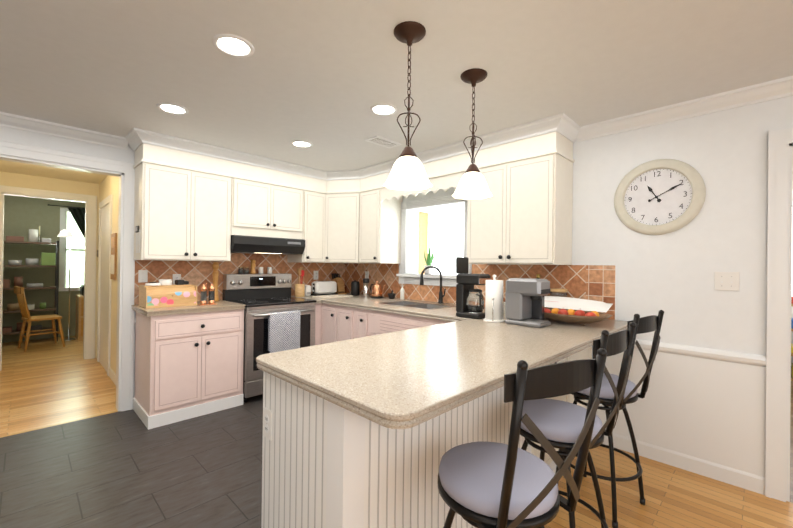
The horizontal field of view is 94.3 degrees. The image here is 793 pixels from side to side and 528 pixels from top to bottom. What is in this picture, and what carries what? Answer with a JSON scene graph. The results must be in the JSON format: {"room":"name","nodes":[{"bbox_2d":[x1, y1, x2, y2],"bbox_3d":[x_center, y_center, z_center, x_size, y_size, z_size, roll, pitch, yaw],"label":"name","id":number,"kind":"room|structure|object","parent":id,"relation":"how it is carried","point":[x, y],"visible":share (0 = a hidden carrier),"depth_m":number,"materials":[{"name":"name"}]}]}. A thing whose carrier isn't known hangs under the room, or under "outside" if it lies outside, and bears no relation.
{"room":"kitchen","nodes":[
{"label":"kitchen","id":0,"kind":"room"},
{"bbox_2d":[3,195,5,262],"bbox_3d":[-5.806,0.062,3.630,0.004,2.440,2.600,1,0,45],"label":"wall","id":1,"kind":"structure","parent":0,"point":[4,251],"depth_m":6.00,"materials":[{"name":"green paint"}]},
{"bbox_2d":[2,195,84,342],"bbox_3d":[-6.469,0.061,6.001,0.120,2.440,5.040,1,0,45],"label":"wall","id":2,"kind":"structure","parent":0,"point":[23,216],"depth_m":6.25,"materials":[{"name":"green paint"}]},
{"bbox_2d":[47,204,84,237],"bbox_3d":[-5.638,-0.340,6.631,0.047,1.365,0.964,1,0,45],"label":"curtain","id":3,"kind":"object","parent":2,"relation":"hanging from","point":[78,214],"visible":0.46,"depth_m":6.59,"materials":[{"name":"black"}]},
{"bbox_2d":[59,208,84,290],"bbox_3d":[-5.713,-0.253,6.692,0.100,1.470,0.660,1,0,45],"label":"window","id":4,"kind":"structure","parent":2,"relation":"in","point":[67,221],"depth_m":6.61,"materials":[{"name":"white glass"}]},
{"bbox_2d":[0,171,95,195],"bbox_3d":[-4.700,0.079,4.661,0.120,2.440,1.380,1,0,45],"label":"wall","id":5,"kind":"structure","parent":0,"point":[6,178],"depth_m":4.75,"materials":[{"name":"yellow paint"}]},
{"bbox_2d":[0,185,96,370],"bbox_3d":[-4.561,0.176,4.789,0.140,2.250,0.990,1,0,45],"label":"door frame","id":6,"kind":"structure","parent":5,"relation":"attached to","point":[90,201],"depth_m":5.03,"materials":[{"name":"white wood"}]},
{"bbox_2d":[0,336,117,437],"bbox_3d":[-4.960,1.324,4.210,4.800,0.060,5.200,1,0,45],"label":"floor","id":7,"kind":"structure","parent":0,"point":[39,396],"depth_m":3.92,"materials":[{"name":"brown wood"}]},
{"bbox_2d":[2,241,58,340],"bbox_3d":[-6.144,0.445,5.899,0.380,1.680,1.050,1,0,45],"label":"shelving unit","id":8,"kind":"object","parent":7,"relation":"on","point":[56,286],"visible":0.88,"depth_m":6.08,"materials":[{"name":"black wood"}]},
{"bbox_2d":[2,226,55,332],"bbox_3d":[-6.124,0.224,5.906,0.244,1.710,0.934,1,0,45],"label":"dishes","id":9,"kind":"object","parent":8,"relation":"on","point":[47,258],"visible":0.88,"depth_m":5.96,"materials":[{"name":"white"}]},
{"bbox_2d":[14,286,64,351],"bbox_3d":[-5.510,0.818,5.677,0.468,0.952,0.516,1,0,35],"label":"wooden chair","id":10,"kind":"object","parent":7,"relation":"on","point":[23,305],"visible":1,"depth_m":5.60,"materials":[{"name":"brown wood"}]},
{"bbox_2d":[57,229,75,341],"bbox_3d":[-5.494,0.363,6.130,0.370,1.860,0.260,1,0,45],"label":"floor lamp","id":11,"kind":"object","parent":7,"relation":"on","point":[64,233],"visible":0.96,"depth_m":6.22,"materials":[{"name":"silver metal"}]},
{"bbox_2d":[75,294,83,340],"bbox_3d":[-5.327,0.922,6.553,0.540,0.750,0.550,1,0,45],"label":"drawers","id":12,"kind":"object","parent":7,"relation":"on","point":[79,322],"visible":0.27,"depth_m":6.21,"materials":[{"name":"brown wood"}]},
{"bbox_2d":[80,284,83,295],"bbox_3d":[-5.307,0.456,6.541,0.420,0.179,0.450,1,0,45],"label":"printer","id":13,"kind":"object","parent":12,"relation":"on","point":[82,289],"visible":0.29,"depth_m":6.36,"materials":[{"name":"black plastic"}]},
{"bbox_2d":[95,175,118,373],"bbox_3d":[-3.327,0.094,4.372,2.480,2.440,0.140,1,0,45],"label":"wall","id":14,"kind":"structure","parent":0,"point":[108,185],"depth_m":4.27,"materials":[{"name":"yellow paint"}]},
{"bbox_2d":[0,142,134,411],"bbox_3d":[-3.667,0.196,3.697,2.307,2.225,1.335,1,0,45],"label":"door frame","id":15,"kind":"structure","parent":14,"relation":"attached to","point":[124,173],"depth_m":3.32,"materials":[{"name":"white wood"}]},
{"bbox_2d":[110,233,116,279],"bbox_3d":[-3.211,-0.085,4.175,0.280,0.520,0.022,1,0,45],"label":"framed picture","id":16,"kind":"object","parent":14,"relation":"attached to","point":[113,274],"visible":1,"depth_m":4.11,"materials":[{"name":"brown wood"}]},
{"bbox_2d":[0,394,262,527],"bbox_3d":[-1.785,1.356,1.776,3.140,0.060,6.200,1,0,45],"label":"floor","id":17,"kind":"structure","parent":0,"point":[125,469],"depth_m":2.33,"materials":[{"name":"tile"}]},
{"bbox_2d":[131,300,245,429],"bbox_3d":[-1.923,0.854,3.408,0.638,0.950,0.788,1,0,45],"label":"base cabinet","id":18,"kind":"object","parent":17,"relation":"on","point":[189,362],"visible":1,"depth_m":3.18,"materials":[{"name":"pink wood"}]},
{"bbox_2d":[222,273,316,401],"bbox_3d":[-1.337,0.725,3.929,0.683,1.225,0.772,1,0,45],"label":"range","id":19,"kind":"object","parent":17,"relation":"on","point":[277,317],"visible":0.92,"depth_m":3.74,"materials":[{"name":"silver metal"}]},
{"bbox_2d":[238,267,248,273],"bbox_3d":[-1.666,0.069,4.011,0.051,0.078,0.112,1,0,45],"label":"spice jars","id":20,"kind":"object","parent":19,"relation":"on","point":[241,270],"visible":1,"depth_m":4.00,"materials":[{"name":"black glass"}]},
{"bbox_2d":[250,259,255,273],"bbox_3d":[-1.592,0.029,4.086,0.059,0.160,0.060,1,0,45],"label":"pepper mill","id":21,"kind":"object","parent":19,"relation":"on","point":[253,265],"visible":1,"depth_m":4.07,"materials":[{"name":"brown wood"}]},
{"bbox_2d":[267,267,271,273],"bbox_3d":[-1.456,0.073,4.224,0.049,0.076,0.049,1,0,33],"label":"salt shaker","id":22,"kind":"object","parent":19,"relation":"on","point":[269,270],"depth_m":4.21,"materials":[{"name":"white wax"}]},
{"bbox_2d":[261,373,459,527],"bbox_3d":[-0.166,0.889,1.572,0.583,0.910,0.602,1,0,45],"label":"base cabinet","id":23,"kind":"object","parent":17,"relation":"on","point":[323,466],"depth_m":1.33,"materials":[{"name":"white wood"}]},
{"bbox_2d":[263,407,271,440],"bbox_3d":[-0.532,0.657,1.515,0.075,0.120,0.008,1,0,45],"label":"outlet","id":24,"kind":"object","parent":23,"relation":"attached to","point":[267,423],"visible":1,"depth_m":1.51,"materials":[{"name":"white plastic"}]},
{"bbox_2d":[256,293,626,436],"bbox_3d":[-0.353,0.416,3.010,3.425,0.040,2.445,1,0,45],"label":"countertop","id":25,"kind":"structure","parent":23,"relation":"on","point":[399,369],"depth_m":1.59,"materials":[{"name":"beige stone"}]},
{"bbox_2d":[139,284,196,307],"bbox_3d":[-2.067,0.284,3.336,0.291,0.183,0.396,1,0,45],"label":"bread box","id":26,"kind":"object","parent":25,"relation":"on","point":[172,295],"visible":0.98,"depth_m":3.24,"materials":[{"name":"brown wood"}]},
{"bbox_2d":[145,279,188,285],"bbox_3d":[-2.080,0.165,3.359,0.113,0.052,0.368,1,0,35],"label":"containers","id":27,"kind":"object","parent":26,"relation":"on","point":[169,282],"visible":1,"depth_m":3.30,"materials":[{"name":"white plastic"}]},
{"bbox_2d":[212,262,218,300],"bbox_3d":[-1.861,0.177,3.780,0.072,0.405,0.072,1,0,45],"label":"pepper mill","id":28,"kind":"object","parent":25,"relation":"on","point":[215,272],"visible":0.81,"depth_m":3.76,"materials":[{"name":"brown wood"}]},
{"bbox_2d":[295,267,304,296],"bbox_3d":[-1.157,0.213,4.407,0.114,0.353,0.117,1,0,45],"label":"utensil crock","id":29,"kind":"object","parent":25,"relation":"on","point":[300,290],"visible":1,"depth_m":4.38,"materials":[{"name":"beige ceramic"}]},
{"bbox_2d":[305,285,310,295],"bbox_3d":[-1.095,0.326,4.512,0.082,0.130,0.070,1,0,45],"label":"appliance","id":30,"kind":"object","parent":25,"relation":"on","point":[307,290],"visible":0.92,"depth_m":4.48,"materials":[{"name":"white plastic"}]},
{"bbox_2d":[311,281,337,295],"bbox_3d":[-0.923,0.305,4.658,0.160,0.176,0.330,1,0,45],"label":"toaster","id":31,"kind":"object","parent":25,"relation":"on","point":[318,288],"visible":0.94,"depth_m":4.59,"materials":[{"name":"silver metal"}]},
{"bbox_2d":[312,294,352,297],"bbox_3d":[-0.767,0.389,4.426,0.250,0.012,0.460,1,0,45],"label":"cutting board","id":32,"kind":"object","parent":25,"relation":"on","point":[332,296],"visible":1,"depth_m":4.35,"materials":[{"name":"beige"}]},
{"bbox_2d":[331,273,346,293],"bbox_3d":[-0.765,0.261,4.847,0.220,0.273,0.100,1,0,45],"label":"knife block","id":33,"kind":"object","parent":25,"relation":"on","point":[337,279],"visible":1,"depth_m":4.82,"materials":[{"name":"brown wood"}]},
{"bbox_2d":[351,280,359,295],"bbox_3d":[-0.524,0.302,4.678,0.110,0.192,0.110,1,0,45],"label":"canister","id":34,"kind":"object","parent":25,"relation":"on","point":[355,287],"visible":1,"depth_m":4.63,"materials":[{"name":"black metal"}]},
{"bbox_2d":[363,278,369,296],"bbox_3d":[-0.374,0.288,4.545,0.082,0.222,0.082,1,0,45],"label":"grinder","id":35,"kind":"object","parent":25,"relation":"on","point":[366,281],"visible":1,"depth_m":4.51,"materials":[{"name":"silver metal"}]},
{"bbox_2d":[370,281,384,297],"bbox_3d":[-0.222,0.302,4.352,0.273,0.198,0.156,1,0,45],"label":"copper kettle","id":36,"kind":"object","parent":25,"relation":"on","point":[376,291],"visible":1,"depth_m":4.31,"materials":[{"name":"orange metal"}]},
{"bbox_2d":[388,290,395,298],"bbox_3d":[-0.055,0.351,4.271,0.093,0.104,0.094,1,0,45],"label":"mortar","id":37,"kind":"object","parent":25,"relation":"on","point":[391,295],"visible":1,"depth_m":4.24,"materials":[{"name":"black stone"}]},
{"bbox_2d":[400,284,403,299],"bbox_3d":[0.066,0.315,4.180,0.048,0.178,0.048,1,0,45],"label":"soap bottle","id":38,"kind":"object","parent":25,"relation":"on","point":[402,293],"visible":1,"depth_m":4.16,"materials":[{"name":"white plastic"}]},
{"bbox_2d":[380,301,423,304],"bbox_3d":[0.061,0.488,3.775,0.322,0.172,0.356,1,0,45],"label":"sink","id":39,"kind":"object","parent":25,"relation":"in","point":[381,302],"depth_m":3.93,"materials":[{"name":"silver metal"}]},
{"bbox_2d":[412,301,443,308],"bbox_3d":[0.299,0.490,3.540,0.322,0.172,0.356,1,0,45],"label":"sink","id":40,"kind":"object","parent":25,"relation":"in","point":[425,306],"depth_m":3.69,"materials":[{"name":"silver metal"}]},
{"bbox_2d":[420,266,445,302],"bbox_3d":[0.379,0.211,3.813,0.218,0.386,0.195,1,0,45],"label":"tap","id":41,"kind":"object","parent":25,"relation":"on","point":[441,296],"visible":1,"depth_m":3.81,"materials":[{"name":"black"}]},
{"bbox_2d":[456,257,490,318],"bbox_3d":[0.591,0.176,2.820,0.227,0.460,0.170,1,0,45],"label":"coffee maker","id":42,"kind":"object","parent":25,"relation":"on","point":[469,301],"visible":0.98,"depth_m":2.78,"materials":[{"name":"black plastic"}]},
{"bbox_2d":[483,274,504,322],"bbox_3d":[0.697,0.241,2.627,0.156,0.332,0.159,1,0,45],"label":"paper towel holder","id":43,"kind":"object","parent":25,"relation":"on","point":[494,300],"visible":0.98,"depth_m":2.58,"materials":[{"name":"white paper"}]},
{"bbox_2d":[505,278,550,327],"bbox_3d":[0.908,0.254,2.506,0.250,0.310,0.240,1,0,45],"label":"brewer","id":44,"kind":"object","parent":25,"relation":"on","point":[524,301],"visible":1,"depth_m":2.45,"materials":[{"name":"grey plastic"}]},
{"bbox_2d":[550,288,566,308],"bbox_3d":[1.311,0.307,2.978,0.131,0.217,0.132,1,0,45],"label":"jar","id":45,"kind":"object","parent":25,"relation":"on","point":[560,292],"visible":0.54,"depth_m":2.93,"materials":[{"name":"white"}]},
{"bbox_2d":[544,308,612,325],"bbox_3d":[1.213,0.361,2.596,0.533,0.105,0.352,1,0,45],"label":"fruit bowl","id":46,"kind":"object","parent":25,"relation":"on","point":[571,315],"visible":0.88,"depth_m":2.50,"materials":[{"name":"red wood"}]},
{"bbox_2d":[544,296,612,312],"bbox_3d":[1.241,0.292,2.844,0.730,0.079,0.170,1,0,45],"label":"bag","id":47,"kind":"object","parent":46,"relation":"on","point":[570,303],"visible":0.6,"depth_m":2.70,"materials":[{"name":"white paper"}]},
{"bbox_2d":[460,389,503,527],"bbox_3d":[0.196,0.895,1.949,0.569,0.910,0.596,1,0,45],"label":"base cabinet","id":48,"kind":"object","parent":17,"relation":"on","point":[483,420],"depth_m":1.75,"materials":[{"name":"white wood"}]},
{"bbox_2d":[504,398,551,468],"bbox_3d":[0.552,0.900,2.294,0.589,0.910,0.548,1,0,45],"label":"base cabinet","id":49,"kind":"object","parent":17,"relation":"on","point":[507,406],"depth_m":1.95,"materials":[{"name":"white wood"}]},
{"bbox_2d":[0,126,303,396],"bbox_3d":[-2.929,0.095,2.925,0.120,2.440,6.440,1,0,45],"label":"wall","id":50,"kind":"structure","parent":0,"point":[41,140],"depth_m":3.05,"materials":[{"name":"white paint"}]},
{"bbox_2d":[0,112,134,164],"bbox_3d":[-3.697,-1.021,1.994,0.082,0.232,3.775,1,0,45],"label":"crown molding","id":51,"kind":"structure","parent":50,"relation":"attached to","point":[8,120],"depth_m":2.98,"materials":[{"name":"white wood"}]},
{"bbox_2d":[133,130,236,260],"bbox_3d":[-2.007,-0.571,3.503,0.365,1.079,0.724,1,0,45],"label":"upper cabinet","id":52,"kind":"object","parent":50,"relation":"attached to","point":[195,201],"depth_m":3.32,"materials":[{"name":"beige wood"}]},
{"bbox_2d":[135,226,139,252],"bbox_3d":[-2.258,-0.214,3.204,0.160,0.235,0.014,1,0,45],"label":"notepad","id":53,"kind":"object","parent":52,"relation":"attached to","point":[137,230],"visible":0.94,"depth_m":3.19,"materials":[{"name":"white paper"}]},
{"bbox_2d":[134,253,345,304],"bbox_3d":[-1.570,0.275,4.211,0.008,1.120,2.400,1,0,45],"label":"tile backsplash","id":54,"kind":"structure","parent":50,"relation":"attached to","point":[198,273],"depth_m":3.95,"materials":[{"name":"brown tile"}]},
{"bbox_2d":[138,270,147,282],"bbox_3d":[-2.346,0.113,3.406,0.016,0.115,0.072,1,0,45],"label":"switch plate","id":55,"kind":"object","parent":54,"relation":"attached to","point":[142,275],"visible":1,"depth_m":3.40,"materials":[{"name":"white plastic"}]},
{"bbox_2d":[172,274,180,283],"bbox_3d":[-2.154,0.156,3.606,0.008,0.115,0.072,1,0,45],"label":"outlet","id":56,"kind":"object","parent":54,"relation":"attached to","point":[176,276],"visible":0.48,"depth_m":3.60,"materials":[{"name":"white plastic"}]},
{"bbox_2d":[313,271,317,279],"bbox_3d":[-1.036,0.143,4.737,0.008,0.115,0.072,1,0,45],"label":"outlet","id":57,"kind":"object","parent":54,"relation":"attached to","point":[315,277],"visible":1,"depth_m":4.73,"materials":[{"name":"white plastic"}]},
{"bbox_2d":[233,153,304,261],"bbox_3d":[-1.472,-0.563,4.044,0.365,1.079,0.888,1,0,45],"label":"upper cabinet","id":58,"kind":"object","parent":50,"relation":"attached to","point":[269,195],"depth_m":3.90,"materials":[{"name":"beige wood"}]},
{"bbox_2d":[231,235,304,254],"bbox_3d":[-1.453,-0.198,4.021,0.412,0.168,0.790,1,0,45],"label":"range hood","id":59,"kind":"object","parent":58,"relation":"attached to","point":[257,245],"visible":0.92,"depth_m":3.85,"materials":[{"name":"black metal"}]},
{"bbox_2d":[301,166,328,262],"bbox_3d":[-1.071,-0.557,4.431,0.391,1.079,0.313,1,0,45],"label":"upper cabinet","id":60,"kind":"object","parent":50,"relation":"attached to","point":[316,180],"depth_m":4.30,"materials":[{"name":"beige wood"}]},
{"bbox_2d":[197,283,216,305],"bbox_3d":[-1.761,0.280,3.427,0.080,0.200,0.150,1,0,45],"label":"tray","id":61,"kind":"object","parent":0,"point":[203,299],"visible":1,"depth_m":3.40,"materials":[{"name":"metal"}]},
{"bbox_2d":[0,0,792,183],"bbox_3d":[-1.257,-1.150,1.291,9.740,0.120,6.440,1,0,45],"label":"ceiling","id":62,"kind":"structure","parent":0,"point":[322,76],"depth_m":2.03,"materials":[{"name":"paint"}]},
{"bbox_2d":[156,102,187,114],"bbox_3d":[-1.598,-1.106,2.625,0.196,0.008,0.196,1,0,45],"label":"recessed light","id":63,"kind":"object","parent":62,"relation":"in","point":[172,108],"visible":1,"depth_m":2.62,"materials":[{"name":"white"}]},
{"bbox_2d":[212,34,254,57],"bbox_3d":[-0.822,-1.099,1.859,0.196,0.008,0.196,1,0,45],"label":"recessed light","id":64,"kind":"object","parent":62,"relation":"in","point":[233,45],"visible":1,"depth_m":1.85,"materials":[{"name":"white plastic"}]},
{"bbox_2d":[291,140,312,147],"bbox_3d":[-0.867,-1.095,3.365,0.196,0.008,0.196,1,0,45],"label":"recessed light","id":65,"kind":"object","parent":62,"relation":"in","point":[301,143],"visible":0.98,"depth_m":3.36,"materials":[{"name":"white"}]},
{"bbox_2d":[370,103,396,115],"bbox_3d":[-0.091,-1.088,2.599,0.196,0.008,0.196,1,0,45],"label":"recessed light","id":66,"kind":"object","parent":62,"relation":"in","point":[382,109],"visible":1,"depth_m":2.60,"materials":[{"name":"white"}]},
{"bbox_2d":[365,136,401,148],"bbox_3d":[-0.117,-1.084,3.285,0.160,0.012,0.300,1,0,45],"label":"ceiling vent","id":67,"kind":"object","parent":62,"relation":"in","point":[382,141],"visible":1,"depth_m":3.27,"materials":[{"name":"white metal"}]},
{"bbox_2d":[383,21,431,190],"bbox_3d":[0.058,-0.730,1.729,0.233,0.725,0.233,1,0,45],"label":"pendant light","id":68,"kind":"object","parent":62,"relation":"hanging from","point":[407,173],"visible":1,"depth_m":1.70,"materials":[{"name":"white glass"}]},
{"bbox_2d":[452,68,492,199],"bbox_3d":[0.441,-0.739,2.117,0.233,0.695,0.233,1,0,45],"label":"pendant light","id":69,"kind":"object","parent":62,"relation":"hanging from","point":[472,184],"visible":1,"depth_m":2.09,"materials":[{"name":"white glass"}]},
{"bbox_2d":[381,96,792,358],"bbox_3d":[1.873,0.152,2.622,7.140,2.440,0.120,1,0,45],"label":"wall","id":70,"kind":"structure","parent":0,"point":[724,153],"depth_m":2.43,"materials":[{"name":"white paint"}]},
{"bbox_2d":[325,185,360,262],"bbox_3d":[-0.642,-0.447,4.345,0.409,0.844,0.263,1,0,45],"label":"upper cabinet","id":71,"kind":"object","parent":70,"relation":"attached to","point":[342,202],"depth_m":4.36,"materials":[{"name":"beige wood"}]},
{"bbox_2d":[353,165,380,262],"bbox_3d":[-0.203,-0.547,4.324,0.374,1.079,0.384,1,0,45],"label":"upper cabinet","id":72,"kind":"object","parent":70,"relation":"attached to","point":[369,178],"depth_m":4.18,"materials":[{"name":"beige wood"}]},
{"bbox_2d":[377,141,464,263],"bbox_3d":[0.345,-0.542,3.795,1.218,1.079,0.366,1,0,45],"label":"upper cabinet","id":73,"kind":"object","parent":70,"relation":"attached to","point":[444,168],"depth_m":3.89,"materials":[{"name":"beige wood"}]},
{"bbox_2d":[396,194,471,286],"bbox_3d":[0.533,-0.242,4.121,1.020,0.955,0.480,1,0,45],"label":"window","id":74,"kind":"structure","parent":70,"relation":"in","point":[432,280],"depth_m":4.27,"materials":[{"name":"white wood"}]},
{"bbox_2d":[424,244,436,273],"bbox_3d":[0.387,-0.068,4.253,0.119,0.371,0.171,1,0,45],"label":"potted plant","id":75,"kind":"object","parent":74,"relation":"on","point":[429,260],"visible":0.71,"depth_m":4.21,"materials":[{"name":"green plant"}]},
{"bbox_2d":[428,209,463,274],"bbox_3d":[0.683,-0.253,4.273,0.840,0.790,0.072,1,0,45],"label":"window pane","id":76,"kind":"object","parent":74,"relation":"attached to","point":[446,232],"visible":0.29,"depth_m":4.33,"materials":[{"name":"white glass"}]},
{"bbox_2d":[346,263,616,319],"bbox_3d":[0.470,0.204,3.917,3.308,0.408,0.008,1,0,45],"label":"tile backsplash","id":77,"kind":"structure","parent":70,"relation":"attached to","point":[594,282],"depth_m":3.32,"materials":[{"name":"brown tile"}]},
{"bbox_2d":[465,117,572,264],"bbox_3d":[1.021,-0.536,3.128,0.752,1.079,0.366,1,0,45],"label":"upper cabinet","id":78,"kind":"object","parent":70,"relation":"attached to","point":[527,170],"depth_m":2.91,"materials":[{"name":"beige wood"}]},
{"bbox_2d":[614,159,705,234],"bbox_3d":[1.819,-0.469,2.575,0.530,0.530,0.037,1,0,45],"label":"wall clock","id":79,"kind":"object","parent":70,"relation":"attached to","point":[661,198],"visible":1,"depth_m":2.56,"materials":[{"name":"beige plastic"}]},
{"bbox_2d":[596,339,765,494],"bbox_3d":[2.894,0.968,1.499,3.860,0.826,0.026,1,0,45],"label":"wainscoting","id":80,"kind":"structure","parent":70,"relation":"attached to","point":[699,410],"depth_m":2.40,"materials":[{"name":"white wood"}]},
{"bbox_2d":[577,76,792,141],"bbox_3d":[2.852,-1.015,1.531,3.990,0.088,0.082,1,0,45],"label":"crown molding","id":81,"kind":"structure","parent":70,"relation":"attached to","point":[759,93],"depth_m":2.41,"materials":[{"name":"white wood"}]},
{"bbox_2d":[714,272,739,290],"bbox_3d":[2.082,0.109,2.320,0.118,0.118,0.016,1,0,45],"label":"switch plate","id":82,"kind":"object","parent":70,"relation":"attached to","point":[727,281],"visible":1,"depth_m":2.32,"materials":[{"name":"white plastic"}]},
{"bbox_2d":[765,128,792,501],"bbox_3d":[2.618,0.299,1.865,1.045,2.160,0.146,1,0,45],"label":"door frame","id":83,"kind":"structure","parent":70,"relation":"attached to","point":[779,294],"depth_m":2.15,"materials":[{"name":"white"}]},
{"bbox_2d":[544,381,792,527],"bbox_3d":[2.356,1.403,1.058,4.000,0.060,11.000,1,0,45],"label":"floor","id":84,"kind":"structure","parent":0,"point":[675,497],"depth_m":2.12,"materials":[{"name":"brown wood"}]},
{"bbox_2d":[438,348,606,527],"bbox_3d":[0.342,0.793,1.156,0.524,1.114,0.471,1,0,45],"label":"stool","id":85,"kind":"object","parent":84,"relation":"on","point":[511,484],"visible":1,"depth_m":1.03,"materials":[{"name":"grey fabric"}]},
{"bbox_2d":[520,322,635,527],"bbox_3d":[0.731,0.799,1.618,0.489,1.114,0.426,1,0,45],"label":"stool","id":86,"kind":"object","parent":84,"relation":"on","point":[559,424],"visible":0.67,"depth_m":1.54,"materials":[{"name":"black metal"}]},
{"bbox_2d":[555,310,663,527],"bbox_3d":[1.199,0.806,2.105,0.503,1.114,0.436,1,0,45],"label":"stool","id":87,"kind":"object","parent":84,"relation":"on","point":[647,324],"visible":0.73,"depth_m":1.98,"materials":[{"name":"black metal"}]},
{"bbox_3d":[5.099,0.951,4.400,1.240,0.930,0.400,1,0,45],"label":"toy","id":88,"kind":"object","parent":84,"relation":"on","visible":0},
{"bbox_2d":[791,296,792,376],"bbox_3d":[5.075,0.839,4.390,1.123,1.092,0.250,1,0,45],"label":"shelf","id":89,"kind":"object","parent":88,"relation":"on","point":[792,344],"visible":0.17,"depth_m":4.48,"materials":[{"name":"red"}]},
{"bbox_2d":[791,191,792,362],"bbox_3d":[5.990,0.208,4.739,3.960,2.440,0.120,1,0,45],"label":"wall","id":90,"kind":"structure","parent":0,"point":[792,307],"depth_m":5.12,"materials":[{"name":"white paint"}]},
{"bbox_2d":[791,206,792,295],"bbox_3d":[5.604,-0.140,4.901,1.900,1.327,0.040,1,0,45],"label":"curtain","id":91,"kind":"object","parent":90,"relation":"hanging from","point":[792,251],"depth_m":5.06,"materials":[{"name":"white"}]}
]}

